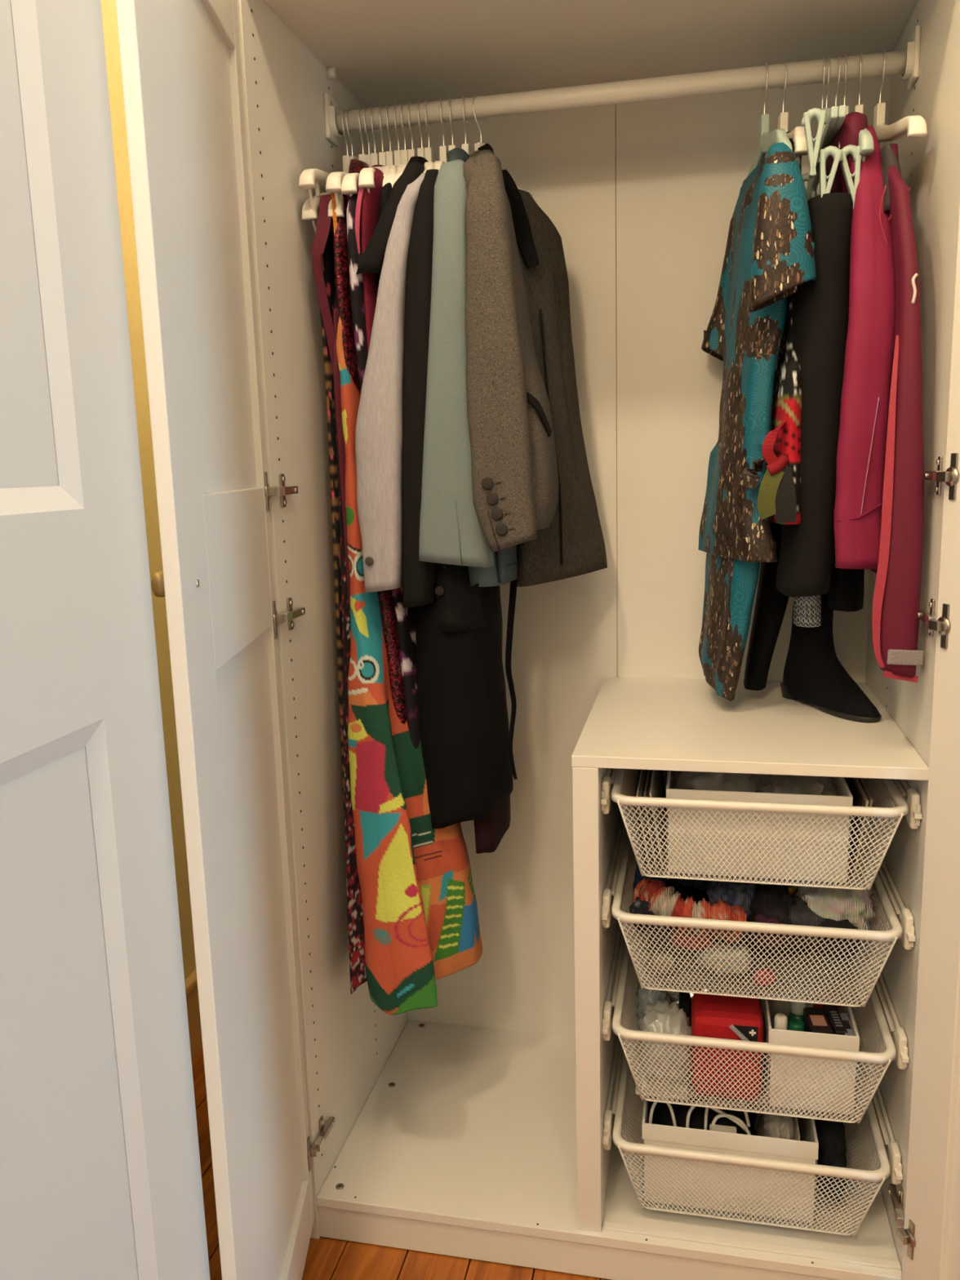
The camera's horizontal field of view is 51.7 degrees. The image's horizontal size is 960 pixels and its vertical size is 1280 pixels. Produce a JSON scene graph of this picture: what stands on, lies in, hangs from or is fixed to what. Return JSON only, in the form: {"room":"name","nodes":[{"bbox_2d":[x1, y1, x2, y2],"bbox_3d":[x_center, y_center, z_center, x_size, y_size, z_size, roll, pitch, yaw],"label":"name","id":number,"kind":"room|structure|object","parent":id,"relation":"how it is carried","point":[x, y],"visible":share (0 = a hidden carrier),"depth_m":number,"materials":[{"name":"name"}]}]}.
{"room":"bedroom","nodes":[
{"label":"bedroom","id":0,"kind":"room"},
{"bbox_2d":[100,0,195,980],"bbox_3d":[-1.122,-0.238,0.459,0.100,3.050,3.620,1,10,12],"label":"wall","id":1,"kind":"structure","parent":0,"point":[108,10],"depth_m":2.11,"materials":[{"name":"yellow paint"}]},
{"bbox_2d":[184,969,202,1060],"bbox_3d":[-1.023,1.171,0.695,0.024,0.188,3.619,1,10,12],"label":"baseboard","id":2,"kind":"structure","parent":1,"relation":"attached to","point":[191,982],"depth_m":2.30,"materials":[{"name":"brown paint"}]},
{"bbox_2d":[191,1048,611,1279],"bbox_3d":[1.903,1.326,0.079,6.007,0.060,3.620,1,10,12],"label":"floor","id":3,"kind":"structure","parent":0,"point":[326,1258],"depth_m":1.70,"materials":[{"name":"brown"}]},
{"bbox_2d":[0,0,210,1279],"bbox_3d":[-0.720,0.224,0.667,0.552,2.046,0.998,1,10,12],"label":"door","id":4,"kind":"structure","parent":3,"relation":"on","point":[100,1175],"depth_m":0.93,"materials":[{"name":"white wood"}]},
{"bbox_2d":[115,0,959,1279],"bbox_3d":[0.263,0.049,1.499,1.220,2.046,1.091,1,10,12],"label":"wardrobe","id":5,"kind":"object","parent":3,"relation":"on","point":[448,1128],"visible":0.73,"depth_m":1.64,"materials":[{"name":"white wood"}]},
{"bbox_2d":[263,471,276,511],"bbox_3d":[-0.318,-0.225,1.505,0.013,0.060,0.028,-2,10,0],"label":"hinge","id":6,"kind":"object","parent":5,"relation":"on","point":[269,490],"depth_m":1.50,"materials":[{"name":"silver metal"}]},
{"bbox_2d":[272,600,284,639],"bbox_3d":[-0.313,-0.033,1.539,0.013,0.060,0.028,-2,10,0],"label":"hinge","id":7,"kind":"object","parent":5,"relation":"on","point":[277,615],"depth_m":1.54,"materials":[{"name":"silver metal"}]},
{"bbox_2d":[306,1136,317,1171],"bbox_3d":[-0.287,0.879,1.700,0.013,0.060,0.028,-2,10,0],"label":"hinge","id":8,"kind":"object","parent":5,"relation":"on","point":[312,1144],"depth_m":1.70,"materials":[{"name":"silver metal"}]},
{"bbox_2d":[298,108,350,210],"bbox_3d":[-0.233,-0.820,1.752,0.025,0.221,0.420,1,10,12],"label":"clothes hanger","id":9,"kind":"object","parent":5,"relation":"hanging from","point":[309,179],"visible":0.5,"depth_m":1.59,"materials":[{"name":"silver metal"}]},
{"bbox_2d":[319,217,345,839],"bbox_3d":[-0.219,-0.184,1.860,0.048,1.165,0.341,0,10,11],"label":"dress","id":10,"kind":"object","parent":9,"relation":"hanging from","point":[327,257],"visible":0.21,"depth_m":1.70,"materials":[{"name":"fabric"}]},
{"bbox_2d":[302,107,358,233],"bbox_3d":[-0.217,-0.808,1.772,0.025,0.252,0.410,2,11,18],"label":"clothes hanger","id":11,"kind":"object","parent":5,"relation":"hanging from","point":[308,213],"visible":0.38,"depth_m":1.60,"materials":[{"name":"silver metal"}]},
{"bbox_2d":[333,278,367,994],"bbox_3d":[-0.198,-0.062,1.815,0.074,1.370,0.380,1,10,12],"label":"floral dress","id":12,"kind":"object","parent":11,"relation":"hanging from","point":[354,901],"visible":0.11,"depth_m":1.74,"materials":[{"name":"fabric"}]},
{"bbox_2d":[325,106,365,205],"bbox_3d":[-0.204,-0.818,1.750,0.026,0.225,0.420,0,10,8],"label":"clothes hanger","id":13,"kind":"object","parent":5,"relation":"hanging from","point":[334,180],"visible":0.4,"depth_m":1.57,"materials":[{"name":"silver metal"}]},
{"bbox_2d":[328,106,371,218],"bbox_3d":[-0.188,-0.808,1.766,0.025,0.252,0.410,1,10,13],"label":"clothes hanger","id":14,"kind":"object","parent":5,"relation":"hanging from","point":[340,208],"visible":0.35,"depth_m":1.59,"materials":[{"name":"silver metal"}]},
{"bbox_2d":[311,194,350,608],"bbox_3d":[-0.201,-0.309,1.789,0.047,0.875,0.290,1,10,17],"label":"dress","id":15,"kind":"object","parent":14,"relation":"hanging from","point":[323,224],"visible":0.21,"depth_m":1.63,"materials":[{"name":"red fabric"}]},
{"bbox_2d":[331,192,482,1015],"bbox_3d":[-0.120,-0.058,1.775,0.223,1.368,0.399,1,10,12],"label":"sundress","id":16,"kind":"object","parent":14,"relation":"hanging from","point":[420,908],"visible":0.56,"depth_m":1.71,"materials":[{"name":"fabric"}]},
{"bbox_2d":[341,105,378,196],"bbox_3d":[-0.182,-0.817,1.747,0.025,0.228,0.419,0,10,8],"label":"clothes hanger","id":17,"kind":"object","parent":5,"relation":"hanging from","point":[349,184],"visible":0.4,"depth_m":1.56,"materials":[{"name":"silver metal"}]},
{"bbox_2d":[333,159,406,724],"bbox_3d":[-0.161,-0.331,1.781,0.100,0.989,0.290,0,10,11],"label":"dress","id":18,"kind":"object","parent":17,"relation":"hanging from","point":[341,272],"visible":0.16,"depth_m":1.65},
{"bbox_2d":[358,104,386,193],"bbox_3d":[-0.169,-0.818,1.741,0.025,0.224,0.420,-1,10,3],"label":"clothes hanger","id":19,"kind":"object","parent":5,"relation":"hanging from","point":[366,180],"visible":0.43,"depth_m":1.55,"materials":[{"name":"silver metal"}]},
{"bbox_2d":[346,184,420,748],"bbox_3d":[-0.131,-0.242,1.790,0.109,1.060,0.312,1,10,12],"label":"floral dress","id":20,"kind":"object","parent":19,"relation":"hanging from","point":[405,618],"visible":0.16,"depth_m":1.74,"materials":[{"name":"fabric"}]},
{"bbox_2d":[368,103,394,168],"bbox_3d":[-0.156,-0.840,1.731,0.020,0.179,0.304,0,10,9],"label":"clothes hanger","id":21,"kind":"object","parent":5,"relation":"hanging from","point":[389,154],"visible":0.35,"depth_m":1.72,"materials":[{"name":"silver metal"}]},
{"bbox_2d":[355,164,383,354],"bbox_3d":[-0.149,-0.535,1.738,0.048,0.535,0.306,1,10,12],"label":"dress","id":22,"kind":"object","parent":21,"relation":"hanging from","point":[367,206],"visible":0.14,"depth_m":1.59,"materials":[{"name":"fabric"}]},
{"bbox_2d":[374,102,400,170],"bbox_3d":[-0.141,-0.839,1.728,0.020,0.179,0.304,1,10,12],"label":"clothes hanger","id":23,"kind":"object","parent":5,"relation":"hanging from","point":[397,153],"visible":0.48,"depth_m":1.72,"materials":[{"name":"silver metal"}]},
{"bbox_2d":[381,102,408,186],"bbox_3d":[-0.130,-0.839,1.726,0.020,0.179,0.304,0,10,11],"label":"clothes hanger","id":24,"kind":"object","parent":5,"relation":"hanging from","point":[404,156],"visible":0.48,"depth_m":1.71,"materials":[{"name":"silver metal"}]},
{"bbox_2d":[384,101,417,187],"bbox_3d":[-0.117,-0.839,1.723,0.020,0.179,0.304,1,10,12],"label":"clothes hanger","id":25,"kind":"object","parent":5,"relation":"hanging from","point":[392,170],"visible":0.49,"depth_m":1.60,"materials":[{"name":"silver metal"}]},
{"bbox_2d":[355,155,428,293],"bbox_3d":[-0.108,-0.476,1.786,0.112,0.700,0.399,1,10,12],"label":"shirt","id":26,"kind":"object","parent":25,"relation":"hanging from","point":[371,260],"visible":0.21,"depth_m":1.57,"materials":[{"name":"black fabric"}]},
{"bbox_2d":[394,100,424,182],"bbox_3d":[-0.100,-0.839,1.719,0.020,0.179,0.304,1,10,12],"label":"clothes hanger","id":27,"kind":"object","parent":5,"relation":"hanging from","point":[420,152],"visible":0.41,"depth_m":1.69,"materials":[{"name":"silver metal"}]},
{"bbox_2d":[404,99,434,167],"bbox_3d":[-0.088,-0.839,1.716,0.020,0.179,0.304,1,10,12],"label":"clothes hanger","id":28,"kind":"object","parent":5,"relation":"hanging from","point":[428,152],"visible":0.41,"depth_m":1.71,"materials":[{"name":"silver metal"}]},
{"bbox_2d":[355,173,425,592],"bbox_3d":[-0.108,-0.457,1.784,0.129,0.698,0.413,1,10,12],"label":"blazer","id":29,"kind":"object","parent":28,"relation":"hanging from","point":[379,424],"visible":0.35,"depth_m":1.61,"materials":[{"name":"fabric"}]},
{"bbox_2d":[415,552,517,828],"bbox_3d":[-0.017,-0.225,1.802,0.191,1.105,0.299,1,10,12],"label":"trousers","id":30,"kind":"object","parent":28,"relation":"hanging from","point":[467,737],"visible":0.35,"depth_m":1.75,"materials":[{"name":"fabric"}]},
{"bbox_2d":[422,97,448,173],"bbox_3d":[-0.062,-0.838,1.711,0.020,0.179,0.304,0,10,9],"label":"clothes hanger","id":31,"kind":"object","parent":5,"relation":"hanging from","point":[443,150],"visible":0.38,"depth_m":1.70,"materials":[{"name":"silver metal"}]},
{"bbox_2d":[401,168,484,631],"bbox_3d":[-0.036,-0.418,1.748,0.113,0.775,0.342,2,11,19],"label":"blazer","id":32,"kind":"object","parent":31,"relation":"hanging from","point":[459,606],"visible":0.48,"depth_m":1.61,"materials":[{"name":"fabric"}]},
{"bbox_2d":[473,795,511,853],"bbox_3d":[-0.009,-0.190,1.830,0.106,1.165,0.230,1,10,12],"label":"dress","id":33,"kind":"object","parent":31,"relation":"hanging from","point":[489,831],"visible":0.04,"depth_m":1.82,"materials":[{"name":"fabric"}]},
{"bbox_2d":[433,97,456,171],"bbox_3d":[-0.046,-0.838,1.708,0.020,0.179,0.304,0,10,9],"label":"clothes hanger","id":34,"kind":"object","parent":5,"relation":"hanging from","point":[437,165],"visible":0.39,"depth_m":1.68,"materials":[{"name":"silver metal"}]},
{"bbox_2d":[418,159,511,586],"bbox_3d":[0.004,-0.460,1.753,0.132,0.703,0.403,2,11,19],"label":"blazer","id":35,"kind":"object","parent":34,"relation":"hanging from","point":[451,532],"visible":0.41,"depth_m":1.58,"materials":[{"name":"fabric"}]},
{"bbox_2d":[461,95,470,155],"bbox_3d":[-0.024,-0.838,1.703,0.020,0.179,0.304,0,10,8],"label":"clothes hanger","id":36,"kind":"object","parent":5,"relation":"hanging from","point":[465,146],"visible":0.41,"depth_m":1.69,"materials":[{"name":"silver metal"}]},
{"bbox_2d":[447,147,517,582],"bbox_3d":[0.022,-0.470,1.753,0.102,0.712,0.306,1,10,12],"label":"jacket","id":37,"kind":"object","parent":36,"relation":"hanging from","point":[507,559],"visible":0.13,"depth_m":1.69,"materials":[{"name":"fabric"}]},
{"bbox_2d":[471,93,533,197],"bbox_3d":[0.002,-0.838,1.697,0.020,0.179,0.304,7,13,40],"label":"clothes hanger","id":38,"kind":"object","parent":5,"relation":"hanging from","point":[477,145],"visible":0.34,"depth_m":1.69,"materials":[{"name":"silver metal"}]},
{"bbox_2d":[462,149,558,552],"bbox_3d":[0.072,-0.491,1.718,0.144,0.640,0.451,1,10,12],"label":"jacket","id":39,"kind":"object","parent":38,"relation":"hanging from","point":[514,465],"visible":0.96,"depth_m":1.53,"materials":[{"name":"grey fabric"}]},
{"bbox_2d":[477,142,607,586],"bbox_3d":[0.131,-0.477,1.764,0.242,0.745,0.107,-9,13,-37],"label":"jacket","id":40,"kind":"object","parent":38,"relation":"hanging from","point":[573,544],"visible":0.65,"depth_m":1.75,"materials":[{"name":"fabric"}]},
{"bbox_2d":[571,677,928,1270],"bbox_3d":[0.457,0.531,1.791,0.507,0.817,0.561,1,10,12],"label":"insert","id":41,"kind":"object","parent":5,"relation":"on","point":[662,724],"visible":0.84,"depth_m":1.59,"materials":[{"name":"white wood"}]},
{"bbox_2d":[635,1071,688,1099],"bbox_3d":[0.303,0.742,1.651,0.084,0.004,0.060,1,10,12],"label":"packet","id":42,"kind":"object","parent":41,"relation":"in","point":[643,1074],"visible":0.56,"depth_m":1.64,"materials":[{"name":"white"}]},
{"bbox_2d":[601,902,909,1124],"bbox_3d":[0.477,0.641,1.795,0.465,0.152,0.533,1,10,12],"label":"wire basket","id":43,"kind":"object","parent":41,"relation":"in","point":[620,976],"visible":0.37,"depth_m":1.57,"materials":[{"name":"white metal"}]},
{"bbox_2d":[635,973,670,1019],"bbox_3d":[0.308,0.643,1.751,0.066,0.103,0.090,1,10,12],"label":"plastic bag","id":44,"kind":"object","parent":43,"relation":"in","point":[644,996],"visible":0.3,"depth_m":1.72,"materials":[{"name":"white"}]},
{"bbox_2d":[637,1000,691,1084],"bbox_3d":[0.310,0.670,1.651,0.096,0.136,0.104,1,10,12],"label":"plastic bag","id":45,"kind":"object","parent":43,"relation":"in","point":[664,1016],"visible":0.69,"depth_m":1.62,"materials":[{"name":"white"}]},
{"bbox_2d":[679,991,689,1020],"bbox_3d":[0.349,0.668,1.695,0.018,0.130,0.040,1,10,12],"label":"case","id":46,"kind":"object","parent":43,"relation":"in","point":[684,997],"visible":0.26,"depth_m":1.67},
{"bbox_2d":[662,966,744,1015],"bbox_3d":[0.389,0.616,1.733,0.152,0.061,0.119,1,10,12],"label":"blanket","id":47,"kind":"object","parent":43,"relation":"in","point":[673,996],"visible":0.22,"depth_m":1.72,"materials":[{"name":"fabric"}]},
{"bbox_2d":[656,944,751,1026],"bbox_3d":[0.420,0.652,1.863,0.170,0.100,0.120,1,10,12],"label":"clothing","id":48,"kind":"object","parent":43,"relation":"in","point":[662,944],"visible":0.1,"depth_m":1.85,"materials":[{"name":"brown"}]},
{"bbox_2d":[690,991,763,1100],"bbox_3d":[0.406,0.668,1.633,0.112,0.150,0.094,0,10,11],"label":"pouch","id":49,"kind":"object","parent":43,"relation":"in","point":[717,1016],"visible":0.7,"depth_m":1.59,"materials":[{"name":"fabric"}]},
{"bbox_2d":[758,953,859,1116],"bbox_3d":[0.553,0.659,1.693,0.135,0.137,0.273,1,10,12],"label":"storage box","id":50,"kind":"object","parent":43,"relation":"in","point":[770,1008],"visible":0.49,"depth_m":1.57,"materials":[{"name":"white fabric"}]},
{"bbox_2d":[773,1013,787,1030],"bbox_3d":[0.484,0.672,1.598,0.023,0.142,0.023,1,10,12],"label":"bottle","id":51,"kind":"object","parent":50,"relation":"in","point":[780,1020],"visible":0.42,"depth_m":1.58,"materials":[{"name":"white"}]},
{"bbox_2d":[788,991,806,1022],"bbox_3d":[0.530,0.659,1.653,0.030,0.145,0.030,1,10,12],"label":"bottle","id":52,"kind":"object","parent":50,"relation":"in","point":[796,1008],"visible":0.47,"depth_m":1.64,"materials":[{"name":"green plastic"}]},
{"bbox_2d":[803,1007,832,1034],"bbox_3d":[0.547,0.674,1.611,0.032,0.129,0.070,0,10,7],"label":"carton","id":53,"kind":"object","parent":50,"relation":"in","point":[815,1019],"visible":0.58,"depth_m":1.60,"materials":[{"name":"black"}]},
{"bbox_2d":[808,1014,827,1026],"bbox_3d":[0.545,0.612,1.595,0.022,0.001,0.030,0,10,7],"label":"print","id":54,"kind":"object","parent":53,"relation":"on","point":[814,1020],"depth_m":1.59},
{"bbox_2d":[822,1001,847,1035],"bbox_3d":[0.577,0.672,1.614,0.018,0.131,0.090,0,10,7],"label":"carton","id":55,"kind":"object","parent":50,"relation":"in","point":[834,1019],"visible":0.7,"depth_m":1.60,"materials":[{"name":"black"}]},
{"bbox_2d":[697,142,816,701],"bbox_3d":[0.445,-0.330,1.673,0.108,0.879,0.426,-2,10,0],"label":"dress","id":56,"kind":"object","parent":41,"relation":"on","point":[769,252],"visible":1,"depth_m":1.59,"materials":[{"name":"fabric"}]},
{"bbox_2d":[600,815,915,1007],"bbox_3d":[0.472,0.446,1.761,0.465,0.152,0.533,1,10,12],"label":"wire basket","id":57,"kind":"object","parent":41,"relation":"in","point":[620,879],"visible":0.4,"depth_m":1.54,"materials":[{"name":"white metal"}]},
{"bbox_2d":[629,896,654,933],"bbox_3d":[0.263,0.439,1.594,0.047,0.055,0.065,1,10,12],"label":"sock","id":58,"kind":"object","parent":57,"relation":"in","point":[638,906],"visible":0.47,"depth_m":1.57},
{"bbox_2d":[632,864,666,891],"bbox_3d":[0.289,0.416,1.685,0.058,0.098,0.128,1,10,12],"label":"cloth","id":59,"kind":"object","parent":57,"relation":"in","point":[638,877],"visible":0.16,"depth_m":1.65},
{"bbox_2d":[649,951,675,974],"bbox_3d":[0.296,0.524,1.605,0.041,0.029,0.045,1,10,12],"label":"sock","id":60,"kind":"object","parent":57,"relation":"in","point":[657,955],"visible":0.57,"depth_m":1.59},
{"bbox_2d":[632,878,746,943],"bbox_3d":[0.333,0.434,1.577,0.178,0.089,0.081,2,11,20],"label":"scarf","id":61,"kind":"object","parent":57,"relation":"in","point":[664,900],"visible":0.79,"depth_m":1.56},
{"bbox_2d":[670,926,714,950],"bbox_3d":[0.342,0.471,1.585,0.074,0.046,0.050,1,10,12],"label":"sock","id":62,"kind":"object","parent":57,"relation":"in","point":[673,931],"visible":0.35,"depth_m":1.57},
{"bbox_2d":[696,942,751,973],"bbox_3d":[0.389,0.507,1.579,0.087,0.046,0.048,1,10,12],"label":"sock","id":63,"kind":"object","parent":57,"relation":"in","point":[717,947],"visible":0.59,"depth_m":1.56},
{"bbox_2d":[664,875,811,959],"bbox_3d":[0.479,0.471,1.745,0.336,0.094,0.333,1,10,12],"label":"fabric","id":64,"kind":"object","parent":57,"relation":"in","point":[697,895],"visible":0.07,"depth_m":1.62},
{"bbox_2d":[678,875,710,889],"bbox_3d":[0.386,0.390,1.709,0.096,0.076,0.109,1,10,12],"label":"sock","id":65,"kind":"object","parent":64,"relation":"on","point":[699,884],"visible":0.1,"depth_m":1.67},
{"bbox_2d":[706,876,758,921],"bbox_3d":[0.417,0.419,1.623,0.091,0.077,0.112,1,10,12],"label":"sock","id":66,"kind":"object","parent":64,"relation":"on","point":[742,894],"visible":0.41,"depth_m":1.58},
{"bbox_2d":[751,913,793,948],"bbox_3d":[0.462,0.453,1.553,0.070,0.054,0.062,1,10,12],"label":"sock","id":67,"kind":"object","parent":57,"relation":"in","point":[759,917],"visible":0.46,"depth_m":1.53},
{"bbox_2d":[749,884,795,924],"bbox_3d":[0.468,0.434,1.582,0.082,0.088,0.109,1,10,12],"label":"sock","id":68,"kind":"object","parent":57,"relation":"in","point":[771,901],"visible":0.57,"depth_m":1.55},
{"bbox_2d":[788,894,825,947],"bbox_3d":[0.516,0.443,1.565,0.082,0.073,0.112,1,10,12],"label":"sock","id":69,"kind":"object","parent":57,"relation":"in","point":[800,913],"visible":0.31,"depth_m":1.53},
{"bbox_2d":[804,918,861,959],"bbox_3d":[0.545,0.459,1.536,0.088,0.067,0.077,1,10,12],"label":"cloth","id":70,"kind":"object","parent":57,"relation":"in","point":[828,922],"visible":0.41,"depth_m":1.51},
{"bbox_2d":[795,875,876,929],"bbox_3d":[0.568,0.422,1.600,0.138,0.104,0.189,1,10,12],"label":"cloth","id":71,"kind":"object","parent":57,"relation":"in","point":[856,906],"visible":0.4,"depth_m":1.54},
{"bbox_2d":[600,768,922,889],"bbox_3d":[0.467,0.258,1.727,0.465,0.152,0.533,1,10,12],"label":"wire basket","id":72,"kind":"object","parent":41,"relation":"in","point":[906,799],"visible":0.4,"depth_m":1.49,"materials":[{"name":"white metal"}]},
{"bbox_2d":[639,769,653,868],"bbox_3d":[0.292,0.277,1.698,0.023,0.125,0.280,1,10,12],"label":"folder","id":73,"kind":"object","parent":72,"relation":"in","point":[645,771],"visible":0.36,"depth_m":1.57,"materials":[{"name":"grey"}]},
{"bbox_2d":[648,769,666,869],"bbox_3d":[0.308,0.277,1.694,0.023,0.125,0.280,1,10,12],"label":"folder","id":74,"kind":"object","parent":72,"relation":"in","point":[657,788],"visible":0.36,"depth_m":1.65,"materials":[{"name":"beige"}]},
{"bbox_2d":[666,770,853,884],"bbox_3d":[0.458,0.269,1.676,0.272,0.139,0.349,1,10,12],"label":"storage box","id":75,"kind":"object","parent":72,"relation":"in","point":[762,788],"visible":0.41,"depth_m":1.52,"materials":[{"name":"white fabric"}]},
{"bbox_2d":[844,777,864,877],"bbox_3d":[0.599,0.284,1.621,0.018,0.121,0.240,1,10,12],"label":"folder","id":76,"kind":"object","parent":72,"relation":"in","point":[858,801],"visible":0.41,"depth_m":1.53,"materials":[{"name":"grey"}]},
{"bbox_2d":[852,777,868,878],"bbox_3d":[0.604,0.282,1.620,0.018,0.124,0.240,1,10,12],"label":"folder","id":77,"kind":"object","parent":72,"relation":"in","point":[855,780],"visible":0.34,"depth_m":1.51,"materials":[{"name":"beige"}]},
{"bbox_2d":[855,777,872,878],"bbox_3d":[0.610,0.281,1.618,0.018,0.127,0.240,1,10,12],"label":"folder","id":78,"kind":"object","parent":72,"relation":"in","point":[869,797],"visible":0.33,"depth_m":1.51,"materials":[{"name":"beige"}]},
{"bbox_2d":[780,595,881,722],"bbox_3d":[0.612,-0.023,1.721,0.071,0.288,0.236,-6,11,-21],"label":"boot","id":79,"kind":"object","parent":41,"relation":"on","point":[814,674],"visible":0.62,"depth_m":1.73,"materials":[{"name":"black fabric"}]},
{"bbox_2d":[602,985,902,1235],"bbox_3d":[0.482,0.838,1.830,0.465,0.152,0.533,1,10,12],"label":"wire basket","id":80,"kind":"object","parent":5,"relation":"attached to","point":[616,1104],"visible":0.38,"depth_m":1.61,"materials":[{"name":"white metal"}]},
{"bbox_2d":[641,1062,818,1224],"bbox_3d":[0.438,0.848,1.768,0.278,0.147,0.305,1,10,12],"label":"storage box","id":81,"kind":"object","parent":80,"relation":"in","point":[805,1150],"visible":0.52,"depth_m":1.62,"materials":[{"name":"white fabric"}]},
{"bbox_2d":[648,1070,757,1135],"bbox_3d":[0.400,0.852,1.788,0.198,0.124,0.279,1,10,12],"label":"pouch","id":82,"kind":"object","parent":81,"relation":"in","point":[661,1113],"visible":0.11,"depth_m":1.71,"materials":[{"name":"fabric"}]},
{"bbox_2d":[755,1095,779,1137],"bbox_3d":[0.493,0.858,1.708,0.031,0.129,0.160,1,10,12],"label":"paper sleeve","id":83,"kind":"object","parent":81,"relation":"in","point":[767,1126],"visible":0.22,"depth_m":1.71,"materials":[{"name":"beige paper"}]},
{"bbox_2d":[777,1108,790,1139],"bbox_3d":[0.509,0.858,1.705,0.031,0.129,0.160,1,10,12],"label":"paper sleeve","id":84,"kind":"object","parent":81,"relation":"in","point":[783,1123],"visible":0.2,"depth_m":1.66,"materials":[{"name":"beige paper"}]},
{"bbox_2d":[786,1110,799,1140],"bbox_3d":[0.524,0.858,1.701,0.031,0.129,0.160,1,10,12],"label":"paper sleeve","id":85,"kind":"object","parent":81,"relation":"in","point":[793,1122],"visible":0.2,"depth_m":1.66,"materials":[{"name":"beige paper"}]},
{"bbox_2d":[813,1112,846,1202],"bbox_3d":[0.593,0.856,1.686,0.054,0.151,0.183,1,10,12],"label":"bag","id":86,"kind":"object","parent":80,"relation":"in","point":[832,1150],"visible":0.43,"depth_m":1.62,"materials":[{"name":"fabric"}]},
{"bbox_2d":[746,62,792,177],"bbox_3d":[0.459,-0.806,1.602,0.019,0.233,0.376,-1,10,5],"label":"clothes hanger","id":87,"kind":"object","parent":5,"relation":"hanging from","point":[766,139],"visible":0.41,"depth_m":1.58,"materials":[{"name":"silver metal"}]},
{"bbox_2d":[777,60,807,155],"bbox_3d":[0.487,-0.832,1.591,0.020,0.179,0.304,-1,10,6],"label":"clothes hanger","id":88,"kind":"object","parent":5,"relation":"hanging from","point":[797,135],"visible":0.53,"depth_m":1.48,"materials":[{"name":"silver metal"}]},
{"bbox_2d":[757,131,801,524],"bbox_3d":[0.502,-0.498,1.603,0.066,0.602,0.317,2,11,21],"label":"dress","id":89,"kind":"object","parent":88,"relation":"hanging from","point":[779,498],"visible":0.5,"depth_m":1.51,"materials":[{"name":"fabric"}]},
{"bbox_2d":[800,56,838,183],"bbox_3d":[0.528,-0.811,1.586,0.053,0.222,0.400,1,10,13],"label":"clothes hanger","id":90,"kind":"object","parent":5,"relation":"hanging from","point":[824,134],"visible":0.66,"depth_m":1.42,"materials":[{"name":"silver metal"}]},
{"bbox_2d":[816,55,862,208],"bbox_3d":[0.554,-0.786,1.585,0.065,0.271,0.400,1,10,12],"label":"clothes hanger","id":91,"kind":"object","parent":5,"relation":"hanging from","point":[839,156],"visible":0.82,"depth_m":1.43,"materials":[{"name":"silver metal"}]},
{"bbox_2d":[743,192,852,690],"bbox_3d":[0.532,-0.286,1.653,0.124,0.787,0.324,-1,10,2],"label":"trousers","id":92,"kind":"object","parent":91,"relation":"hanging from","point":[806,550],"visible":0.7,"depth_m":1.50,"materials":[{"name":"fabric"}]},
{"bbox_2d":[805,54,874,200],"bbox_3d":[0.566,-0.805,1.579,0.018,0.233,0.376,-1,10,5],"label":"clothes hanger","id":93,"kind":"object","parent":5,"relation":"hanging from","point":[866,144],"visible":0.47,"depth_m":1.43,"materials":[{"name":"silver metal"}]},
{"bbox_2d":[793,595,821,626],"bbox_3d":[0.562,-0.352,1.682,0.050,0.645,0.145,1,10,12],"label":"skirt","id":94,"kind":"object","parent":93,"relation":"hanging from","point":[806,610],"visible":0.06,"depth_m":1.67,"materials":[{"name":"fabric"}]},
{"bbox_2d":[822,552,864,611],"bbox_3d":[0.614,-0.375,1.663,0.069,0.635,0.182,1,10,12],"label":"skirt","id":95,"kind":"object","parent":93,"relation":"hanging from","point":[846,593],"visible":0.15,"depth_m":1.63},
{"bbox_2d":[838,53,848,148],"bbox_3d":[0.578,-0.831,1.571,0.020,0.179,0.304,2,11,18],"label":"clothes hanger","id":96,"kind":"object","parent":5,"relation":"hanging from","point":[846,55],"visible":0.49,"depth_m":1.55,"materials":[{"name":"silver metal"}]},
{"bbox_2d":[826,111,895,568],"bbox_3d":[0.592,-0.466,1.586,0.094,0.671,0.370,1,10,12],"label":"jacket","id":97,"kind":"object","parent":96,"relation":"hanging from","point":[870,338],"visible":0.8,"depth_m":1.43,"materials":[{"name":"fabric"}]},
{"bbox_2d":[826,111,867,193],"bbox_3d":[0.560,-0.722,1.517,0.051,0.142,0.180,1,10,12],"label":"hood","id":98,"kind":"object","parent":97,"relation":"attached to","point":[853,122],"depth_m":1.44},
{"bbox_2d":[873,49,927,144],"bbox_3d":[0.630,-0.828,1.563,0.026,0.185,0.420,0,10,7],"label":"clothes hanger","id":99,"kind":"object","parent":5,"relation":"hanging from","point":[915,126],"visible":0.7,"depth_m":1.47,"materials":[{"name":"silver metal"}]},
{"bbox_2d":[869,142,924,682],"bbox_3d":[0.632,-0.356,1.558,0.072,0.776,0.423,1,10,12],"label":"jacket","id":100,"kind":"object","parent":99,"relation":"hanging from","point":[897,590],"visible":0.8,"depth_m":1.39,"materials":[{"name":"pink fabric"}]},
{"bbox_2d":[896,1219,915,1260],"bbox_3d":[0.636,0.893,1.478,0.013,0.060,0.029,-4,10,-12],"label":"hinge","id":101,"kind":"object","parent":5,"relation":"on","point":[906,1236],"depth_m":1.47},
{"bbox_2d":[928,603,951,648],"bbox_3d":[0.611,-0.019,1.317,0.013,0.060,0.029,-4,10,-12],"label":"hinge","id":102,"kind":"object","parent":5,"relation":"on","point":[943,625],"depth_m":1.31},
{"bbox_2d":[936,453,959,500],"bbox_3d":[0.606,-0.211,1.283,0.013,0.060,0.029,-4,10,-12],"label":"hinge","id":103,"kind":"object","parent":5,"relation":"on","point":[951,476],"depth_m":1.28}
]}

